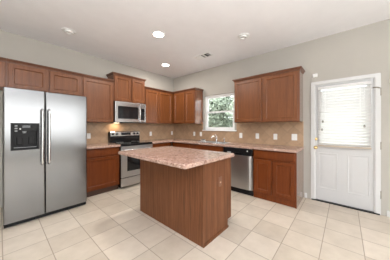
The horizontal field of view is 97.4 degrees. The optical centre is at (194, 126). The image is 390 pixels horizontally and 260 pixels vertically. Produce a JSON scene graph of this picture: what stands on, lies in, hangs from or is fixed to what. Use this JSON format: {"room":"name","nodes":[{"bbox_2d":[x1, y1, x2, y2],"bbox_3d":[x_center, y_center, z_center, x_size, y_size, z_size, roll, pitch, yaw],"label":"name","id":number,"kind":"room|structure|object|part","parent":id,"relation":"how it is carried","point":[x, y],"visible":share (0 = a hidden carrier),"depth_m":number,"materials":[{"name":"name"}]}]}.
{"room":"kitchen","nodes":[
{"label":"kitchen","id":0,"kind":"room"},
{"bbox_2d":[0,30,173,207],"bbox_3d":[-2.986,-0.128,2.871,0.120,2.800,7.120,0,0,41],"label":"wall","id":1,"kind":"structure","parent":0,"point":[13,46],"depth_m":3.24,"materials":[{"name":"paint"}]},
{"bbox_2d":[0,57,5,89],"bbox_3d":[-3.184,-0.793,2.291,0.345,0.431,0.884,0,0,41],"label":"upper cabinet","id":2,"kind":"object","parent":1,"relation":"attached to","point":[2,59],"visible":0.85,"depth_m":2.50,"materials":[{"name":"brown wood"}]},
{"bbox_3d":[-2.929,-0.768,2.359,0.020,0.357,0.415,0,0,41],"label":"door","id":3,"kind":"part","parent":2,"relation":"part of","materials":[{"name":"brown wood"}]},
{"bbox_2d":[6,58,81,95],"bbox_3d":[-2.575,-0.793,2.986,0.345,0.431,0.963,0,0,41],"label":"upper cabinet","id":4,"kind":"object","parent":1,"relation":"attached to","point":[19,74],"visible":0.93,"depth_m":2.82,"materials":[{"name":"brown wood"}]},
{"bbox_3d":[-2.622,-0.768,2.709,0.020,0.357,0.445,0,0,41],"label":"door","id":5,"kind":"part","parent":4,"relation":"part of","materials":[{"name":"brown wood"}]},
{"bbox_3d":[-2.575,-0.983,2.986,0.345,0.052,0.963,0,0,41],"label":"crown moulding","id":6,"kind":"part","parent":4,"relation":"part of","materials":[{"name":"brown wood"}]},
{"bbox_3d":[-2.308,-0.768,3.067,0.020,0.357,0.453,0,0,41],"label":"door","id":7,"kind":"part","parent":4,"relation":"part of","materials":[{"name":"brown wood"}]},
{"bbox_2d":[82,74,113,122],"bbox_3d":[-2.061,-0.551,3.572,0.345,0.916,0.592,0,0,41],"label":"upper cabinet","id":8,"kind":"object","parent":1,"relation":"attached to","point":[98,91],"visible":0.82,"depth_m":3.47,"materials":[{"name":"brown wood"}]},
{"bbox_3d":[-2.061,-0.983,3.572,0.345,0.052,0.592,0,0,41],"label":"crown moulding","id":9,"kind":"part","parent":8,"relation":"part of","materials":[{"name":"brown wood"}]},
{"bbox_2d":[106,72,145,103],"bbox_3d":[-1.615,-0.875,4.082,0.345,0.617,0.832,0,0,41],"label":"upper cabinet","id":10,"kind":"object","parent":1,"relation":"attached to","point":[126,88],"visible":0.95,"depth_m":3.93,"materials":[{"name":"brown wood"}]},
{"bbox_3d":[-1.620,-0.850,3.853,0.020,0.543,0.374,0,0,41],"label":"door","id":11,"kind":"part","parent":10,"relation":"part of","materials":[{"name":"brown wood"}]},
{"bbox_3d":[-1.615,-1.157,4.082,0.345,0.052,0.832,0,0,41],"label":"crown moulding","id":12,"kind":"part","parent":10,"relation":"part of","materials":[{"name":"brown wood"}]},
{"bbox_2d":[113,101,145,122],"bbox_3d":[-1.577,-0.326,4.050,0.444,0.473,0.758,0,0,41],"label":"microwave","id":13,"kind":"object","parent":10,"relation":"attached to","point":[123,112],"visible":0.98,"depth_m":3.88,"materials":[{"name":"silver metal"}]},
{"bbox_3d":[-1.272,-0.333,4.174,0.030,0.450,0.165,0,0,41],"label":"control panel","id":14,"kind":"part","parent":13,"relation":"part of","materials":[{"name":"silver metal"}]},
{"bbox_3d":[-1.371,-0.850,4.137,0.020,0.543,0.322,0,0,41],"label":"door","id":15,"kind":"part","parent":10,"relation":"part of","materials":[{"name":"brown wood"}]},
{"bbox_2d":[87,123,173,143],"bbox_3d":[-1.550,0.127,4.413,0.008,0.460,2.652,0,0,41],"label":"backsplash","id":16,"kind":"structure","parent":1,"relation":"attached to","point":[99,131],"depth_m":4.32,"materials":[{"name":"tile"}]},
{"bbox_2d":[145,86,173,123],"bbox_3d":[-0.954,-0.551,4.837,0.345,0.916,1.241,0,0,41],"label":"upper cabinet","id":17,"kind":"object","parent":1,"relation":"attached to","point":[159,103],"visible":0.81,"depth_m":4.60,"materials":[{"name":"brown wood"}]},
{"bbox_3d":[-1.111,-0.526,4.434,0.020,0.842,0.394,0,0,41],"label":"door","id":18,"kind":"part","parent":17,"relation":"part of","materials":[{"name":"brown wood"}]},
{"bbox_3d":[-0.954,-0.983,4.837,0.345,0.052,1.241,0,0,41],"label":"crown moulding","id":19,"kind":"part","parent":17,"relation":"part of","materials":[{"name":"brown wood"}]},
{"bbox_3d":[-0.816,-0.526,4.771,0.020,0.842,0.445,0,0,41],"label":"door","id":20,"kind":"part","parent":17,"relation":"part of","materials":[{"name":"brown wood"}]},
{"bbox_2d":[0,0,389,78],"bbox_3d":[0.211,-1.578,0.071,8.620,0.100,7.120,0,0,41],"label":"ceiling","id":21,"kind":"structure","parent":0,"point":[118,31],"depth_m":2.56,"materials":[{"name":"paint"}]},
{"bbox_2d":[61,27,75,34],"bbox_3d":[-2.006,-1.510,2.728,0.196,0.036,0.196,0,0,24],"label":"recessed light","id":22,"kind":"object","parent":21,"relation":"in","point":[69,31],"visible":1,"depth_m":2.70,"materials":[{"name":"white plastic"}]},
{"bbox_2d":[152,31,164,37],"bbox_3d":[-0.603,-1.524,2.831,0.216,0.008,0.216,0,0,41],"label":"recessed light","id":23,"kind":"object","parent":21,"relation":"in","point":[158,34],"visible":1,"depth_m":2.82,"materials":[{"name":"white plastic"}]},
{"bbox_2d":[193,52,212,59],"bbox_3d":[0.177,-1.519,3.697,0.400,0.018,0.200,0,0,41],"label":"ceiling vent","id":24,"kind":"object","parent":21,"relation":"in","point":[207,54],"visible":1,"depth_m":3.69,"materials":[{"name":"white plastic"}]},
{"bbox_2d":[238,33,249,39],"bbox_3d":[0.815,-1.510,2.878,0.196,0.036,0.196,0,0,-5],"label":"recessed light","id":25,"kind":"object","parent":21,"relation":"in","point":[242,36],"visible":1,"depth_m":2.84,"materials":[{"name":"white plastic"}]},
{"bbox_2d":[0,183,389,259],"bbox_3d":[0.211,1.322,0.071,8.620,0.100,7.120,0,0,41],"label":"floor","id":26,"kind":"structure","parent":0,"point":[111,225],"depth_m":2.03,"materials":[{"name":"tile"}]},
{"bbox_2d":[3,87,86,227],"bbox_3d":[-2.352,0.391,2.702,0.948,1.762,0.907,0,0,41],"label":"refrigerator","id":27,"kind":"object","parent":26,"relation":"on","point":[45,133],"visible":1,"depth_m":2.35,"materials":[{"name":"grey metal"}]},
{"bbox_3d":[-2.248,0.360,2.268,0.064,1.700,0.390,0,0,41],"label":"door","id":28,"kind":"part","parent":27,"relation":"part of","materials":[{"name":"silver metal"}]},
{"bbox_3d":[-2.088,0.137,2.343,0.078,0.785,0.025,0,0,41],"label":"handle","id":29,"kind":"part","parent":27,"relation":"part of","materials":[{"name":"silver metal"}]},
{"bbox_3d":[-2.040,0.137,2.397,0.078,0.785,0.025,0,0,41],"label":"handle","id":30,"kind":"part","parent":27,"relation":"part of","materials":[{"name":"silver metal"}]},
{"bbox_3d":[-1.948,0.360,2.612,0.064,1.700,0.510,0,0,41],"label":"door","id":31,"kind":"part","parent":27,"relation":"part of","materials":[{"name":"silver metal"}]},
{"bbox_2d":[87,147,118,196],"bbox_3d":[-1.984,0.836,3.459,0.610,0.872,0.659,0,0,41],"label":"base cabinet","id":32,"kind":"object","parent":26,"relation":"on","point":[102,163],"visible":0.55,"depth_m":3.27,"materials":[{"name":"red wood"}]},
{"bbox_3d":[-1.762,0.480,3.266,0.020,0.127,0.622,0,0,41],"label":"drawer","id":33,"kind":"part","parent":32,"relation":"part of","materials":[{"name":"red wood"}]},
{"bbox_2d":[87,143,120,148],"bbox_3d":[-1.970,0.379,3.444,0.636,0.041,0.664,0,0,41],"label":"countertop","id":34,"kind":"structure","parent":32,"relation":"on","point":[96,145],"depth_m":3.31,"materials":[{"name":"stone"}]},
{"bbox_2d":[108,131,151,187],"bbox_3d":[-1.467,0.690,3.953,0.716,1.165,0.756,0,0,41],"label":"range","id":35,"kind":"object","parent":26,"relation":"on","point":[129,167],"visible":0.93,"depth_m":3.71,"materials":[{"name":"silver metal"}]},
{"bbox_3d":[-1.667,0.164,4.135,0.008,0.100,0.732,0,0,41],"label":"control panel","id":36,"kind":"part","parent":35,"relation":"part of","materials":[{"name":"silver metal"}]},
{"bbox_2d":[108,141,151,144],"bbox_3d":[-1.487,0.360,3.971,0.625,0.022,0.756,0,0,41],"label":"cooktop","id":37,"kind":"object","parent":35,"relation":"in","point":[114,142],"depth_m":3.85,"materials":[{"name":"black glass"}]},
{"bbox_3d":[-1.263,1.149,3.775,0.029,0.175,0.750,0,0,41],"label":"storage drawer","id":38,"kind":"part","parent":35,"relation":"part of","materials":[{"name":"silver metal"}]},
{"bbox_2d":[118,144,151,187],"bbox_3d":[-1.460,0.822,3.947,0.698,0.900,0.756,0,0,41],"label":"oven","id":39,"kind":"object","parent":35,"relation":"in","point":[129,167],"depth_m":3.61,"materials":[{"name":"silver glass"}]},
{"bbox_2d":[152,142,170,147],"bbox_3d":[-1.058,0.836,4.516,0.610,0.872,0.619,0,0,41],"label":"base cabinet","id":40,"kind":"object","parent":26,"relation":"on","point":[167,143],"visible":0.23,"depth_m":4.30,"materials":[{"name":"red wood"}]},
{"bbox_2d":[140,138,303,152],"bbox_3d":[0.241,0.379,3.786,3.512,0.041,1.234,0,0,41],"label":"countertop","id":41,"kind":"structure","parent":40,"relation":"on","point":[281,148],"depth_m":3.33,"materials":[{"name":"stone"}]},
{"bbox_2d":[197,141,234,143],"bbox_3d":[0.455,0.445,3.976,0.820,0.187,0.452,0,0,41],"label":"sink","id":42,"kind":"object","parent":41,"relation":"in","point":[215,142],"visible":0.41,"depth_m":3.98,"materials":[{"name":"silver metal"}]},
{"bbox_2d":[173,142,190,147],"bbox_3d":[-0.164,0.836,4.566,0.659,0.872,0.610,0,0,41],"label":"base cabinet","id":43,"kind":"object","parent":26,"relation":"on","point":[175,144],"visible":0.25,"depth_m":4.30,"materials":[{"name":"red wood"}]},
{"bbox_2d":[140,157,230,247],"bbox_3d":[-0.173,0.828,2.424,1.231,0.888,0.606,0,0,41],"label":"kitchen island","id":44,"kind":"object","parent":26,"relation":"on","point":[190,202],"visible":0.73,"depth_m":2.05,"materials":[{"name":"laminate"}]},
{"bbox_3d":[-0.371,0.828,2.206,1.220,0.888,0.010,0,0,41],"label":"panel","id":45,"kind":"part","parent":44,"relation":"part of","materials":[{"name":"laminate"}]},
{"bbox_2d":[118,146,233,168],"bbox_3d":[-0.283,0.362,2.317,1.333,0.041,0.928,0,0,41],"label":"island countertop","id":46,"kind":"structure","parent":44,"relation":"on","point":[178,157],"depth_m":2.05,"materials":[{"name":"stone"}]},
{"bbox_3d":[0.088,0.814,1.801,0.004,0.856,0.014,0,0,41],"label":"corner trim","id":47,"kind":"part","parent":44,"relation":"part of","materials":[{"name":"laminate"}]},
{"bbox_3d":[0.277,0.778,2.028,0.010,0.788,0.576,0,0,41],"label":"panel","id":48,"kind":"part","parent":44,"relation":"part of","materials":[{"name":"laminate"}]},
{"bbox_2d":[218,176,221,186],"bbox_3d":[0.303,0.650,2.042,0.009,0.114,0.072,0,0,41],"label":"outlet","id":49,"kind":"object","parent":44,"relation":"attached to","point":[219,178],"visible":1,"depth_m":2.03,"materials":[{"name":"brown plastic"}]},
{"bbox_2d":[191,144,222,151],"bbox_3d":[0.436,0.836,4.041,0.931,0.872,0.610,0,0,41],"label":"base cabinet","id":50,"kind":"object","parent":26,"relation":"on","point":[193,146],"visible":0.09,"depth_m":3.78,"materials":[{"name":"red wood"}]},
{"bbox_2d":[223,147,253,195],"bbox_3d":[0.995,0.839,3.506,0.602,0.866,0.618,0,0,41],"label":"dishwasher","id":51,"kind":"object","parent":26,"relation":"on","point":[242,161],"visible":0.7,"depth_m":3.21,"materials":[{"name":"silver metal"}]},
{"bbox_3d":[0.820,0.470,3.307,0.600,0.128,0.067,0,0,41],"label":"control panel","id":52,"kind":"part","parent":51,"relation":"part of","materials":[{"name":"black plastic"}]},
{"bbox_3d":[0.817,0.847,3.303,0.600,0.620,0.077,0,0,41],"label":"door","id":53,"kind":"part","parent":51,"relation":"part of","materials":[{"name":"silver metal"}]},
{"bbox_3d":[0.998,1.216,3.509,0.600,0.112,0.470,0,0,41],"label":"toe plate","id":54,"kind":"part","parent":51,"relation":"part of","materials":[{"name":"black plastic"}]},
{"bbox_2d":[253,149,303,208],"bbox_3d":[1.508,0.836,3.102,0.690,0.872,0.610,0,0,41],"label":"base cabinet","id":55,"kind":"object","parent":26,"relation":"on","point":[278,177],"visible":0.94,"depth_m":2.85,"materials":[{"name":"red wood"}]},
{"bbox_3d":[1.181,0.866,2.995,0.296,0.577,0.020,0,0,41],"label":"door","id":56,"kind":"part","parent":55,"relation":"part of","materials":[{"name":"red wood"}]},
{"bbox_3d":[1.312,0.480,2.881,0.642,0.127,0.020,0,0,41],"label":"drawer","id":57,"kind":"part","parent":55,"relation":"part of","materials":[{"name":"red wood"}]},
{"bbox_3d":[1.432,0.866,2.776,0.322,0.577,0.020,0,0,41],"label":"door","id":58,"kind":"part","parent":55,"relation":"part of","materials":[{"name":"red wood"}]},
{"bbox_3d":[1.772,0.836,2.884,0.004,0.872,0.589,0,0,41],"label":"panel","id":59,"kind":"part","parent":55,"relation":"part of","materials":[{"name":"brown wood"}]},
{"bbox_2d":[174,19,389,215],"bbox_3d":[2.562,-0.128,2.663,8.500,2.800,0.120,0,0,41],"label":"wall","id":60,"kind":"structure","parent":0,"point":[364,50],"depth_m":2.94,"materials":[{"name":"paint"}]},
{"bbox_2d":[173,87,203,123],"bbox_3d":[-0.201,-0.551,4.774,0.857,0.916,0.345,0,0,41],"label":"upper cabinet","id":61,"kind":"object","parent":60,"relation":"attached to","point":[188,103],"visible":1,"depth_m":4.59,"materials":[{"name":"brown wood"}]},
{"bbox_3d":[-0.446,-0.526,4.794,0.418,0.842,0.020,0,0,41],"label":"door","id":62,"kind":"part","parent":61,"relation":"part of","materials":[{"name":"brown wood"}]},
{"bbox_3d":[-0.201,-0.983,4.774,0.857,0.052,0.345,0,0,41],"label":"crown moulding","id":63,"kind":"part","parent":61,"relation":"part of","materials":[{"name":"brown wood"}]},
{"bbox_3d":[-0.141,-0.526,4.526,0.338,0.842,0.020,0,0,41],"label":"door","id":64,"kind":"part","parent":61,"relation":"part of","materials":[{"name":"brown wood"}]},
{"bbox_3d":[0.108,-0.524,4.527,0.004,0.863,0.309,0,0,41],"label":"panel","id":65,"kind":"part","parent":61,"relation":"part of","materials":[{"name":"brown wood"}]},
{"bbox_2d":[202,92,236,130],"bbox_3d":[0.617,-0.360,4.335,1.000,0.925,0.140,0,0,41],"label":"window","id":66,"kind":"structure","parent":60,"relation":"in","point":[226,94],"depth_m":4.36,"materials":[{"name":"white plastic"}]},
{"bbox_3d":[0.597,0.089,4.312,1.000,0.025,0.080,0,0,41],"label":"sill","id":67,"kind":"part","parent":66,"relation":"part of","materials":[{"name":"white plastic"}]},
{"bbox_3d":[0.650,-0.576,4.377,0.815,0.425,0.025,0,0,41],"label":"sash","id":68,"kind":"part","parent":66,"relation":"part of","materials":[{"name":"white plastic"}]},
{"bbox_3d":[0.631,-0.180,4.355,0.815,0.445,0.025,0,0,41],"label":"sash","id":69,"kind":"part","parent":66,"relation":"part of","materials":[{"name":"white plastic"}]},
{"bbox_2d":[174,121,303,146],"bbox_3d":[0.644,0.127,4.259,3.512,0.460,0.008,0,0,41],"label":"backsplash","id":70,"kind":"structure","parent":60,"relation":"attached to","point":[284,131],"depth_m":3.69,"materials":[{"name":"tile"}]},
{"bbox_2d":[232,66,304,122],"bbox_3d":[1.391,-0.551,3.380,1.280,0.916,0.345,0,0,41],"label":"upper cabinet","id":71,"kind":"object","parent":60,"relation":"attached to","point":[275,96],"visible":1,"depth_m":3.18,"materials":[{"name":"brown wood"}]},
{"bbox_3d":[1.065,-0.526,3.469,0.558,0.842,0.020,0,0,41],"label":"door","id":72,"kind":"part","parent":71,"relation":"part of","materials":[{"name":"brown wood"}]},
{"bbox_3d":[1.391,-0.983,3.380,1.280,0.052,0.345,0,0,41],"label":"crown moulding","id":73,"kind":"part","parent":71,"relation":"part of","materials":[{"name":"brown wood"}]},
{"bbox_3d":[1.517,-0.526,3.074,0.572,0.842,0.020,0,0,41],"label":"door","id":74,"kind":"part","parent":71,"relation":"part of","materials":[{"name":"brown wood"}]},
{"bbox_3d":[1.858,-0.524,2.994,0.004,0.863,0.309,0,0,41],"label":"panel","id":75,"kind":"part","parent":71,"relation":"part of","materials":[{"name":"brown wood"}]},
{"bbox_2d":[292,134,296,139],"bbox_3d":[1.850,0.190,3.190,0.092,0.120,0.011,0,0,41],"label":"light switch","id":76,"kind":"object","parent":60,"relation":"attached to","point":[294,136],"visible":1,"depth_m":3.18,"materials":[{"name":"white plastic"}]},
{"bbox_2d":[311,73,379,213],"bbox_3d":[2.363,0.245,2.747,0.830,2.053,0.018,0,0,41],"label":"trim","id":77,"kind":"structure","parent":60,"relation":"attached to","point":[376,76],"depth_m":2.51,"materials":[{"name":"white paint"}]},
{"bbox_2d":[311,198,379,214],"bbox_3d":[2.398,1.263,2.787,0.822,0.018,0.150,0,0,41],"label":"trim","id":78,"kind":"structure","parent":60,"relation":"attached to","point":[350,207],"depth_m":2.70,"materials":[{"name":"grey plastic"}]},
{"bbox_2d":[313,78,380,211],"bbox_3d":[2.369,0.238,2.742,0.838,2.023,0.110,0,0,41],"label":"door","id":79,"kind":"structure","parent":60,"relation":"in","point":[344,176],"depth_m":2.71,"materials":[{"name":"white paint"}]},
{"bbox_3d":[2.230,0.744,2.876,0.250,0.607,0.005,0,0,41],"label":"panel","id":80,"kind":"part","parent":79,"relation":"part of","materials":[{"name":"white paint"}]},
{"bbox_2d":[318,81,370,148],"bbox_3d":[2.339,-0.173,2.714,0.636,1.000,0.070,0,0,41],"label":"window blind","id":81,"kind":"object","parent":79,"relation":"attached to","point":[358,128],"visible":1,"depth_m":2.70,"materials":[{"name":"white plastic"}]},
{"bbox_3d":[2.347,-0.650,2.722,0.636,0.045,0.048,0,0,41],"label":"head rail","id":82,"kind":"part","parent":81,"relation":"part of","materials":[{"name":"white plastic"}]},
{"bbox_3d":[2.345,0.316,2.721,0.636,0.022,0.044,0,0,41],"label":"rail","id":83,"kind":"part","parent":81,"relation":"part of","materials":[{"name":"beige plastic"}]},
{"bbox_3d":[2.510,-0.338,2.537,0.003,0.610,0.002,0,0,41],"label":"pull cord","id":84,"kind":"part","parent":81,"relation":"part of","materials":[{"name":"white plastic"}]},
{"bbox_3d":[2.366,-0.178,2.751,0.620,0.990,0.012,0,0,41],"label":"glass frame","id":85,"kind":"part","parent":79,"relation":"part of","materials":[{"name":"white paint"}]},
{"bbox_3d":[2.508,0.744,2.632,0.250,0.607,0.005,0,0,41],"label":"panel","id":86,"kind":"part","parent":79,"relation":"part of","materials":[{"name":"white paint"}]},
{"bbox_2d":[380,73,380,214],"bbox_3d":[2.408,0.244,2.799,0.845,2.056,0.120,0,0,41],"label":"trim","id":87,"kind":"structure","parent":60,"relation":"attached to","point":[380,73],"depth_m":2.48,"materials":[{"name":"white paint"}]},
{"label":"outside","id":88,"kind":"structure","parent":0,"visible":0},
{"bbox_3d":[4.734,1.482,10.074,26.000,0.180,13.870,0,0,41],"label":"ground","id":89,"kind":"structure","parent":88,"visible":0},
{"bbox_2d":[208,96,232,126],"bbox_3d":[0.727,-0.671,9.831,3.714,4.130,3.883,0,0,41],"label":"tree","id":90,"kind":"object","parent":89,"relation":"on","point":[215,104],"visible":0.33,"depth_m":8.67,"materials":[{"name":"green plant"}]},
{"bbox_2d":[224,96,232,122],"bbox_3d":[2.931,-0.292,7.476,3.199,3.373,3.147,0,0,-13],"label":"tree","id":91,"kind":"object","parent":89,"relation":"on","point":[230,107],"visible":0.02,"depth_m":7.57,"materials":[{"name":"green plant"}]},
{"bbox_2d":[321,85,366,144],"bbox_3d":[10.288,-0.608,8.446,7.500,4.000,6.000,0,0,41],"label":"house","id":92,"kind":"structure","parent":89,"relation":"on","point":[361,85],"depth_m":8.11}
]}

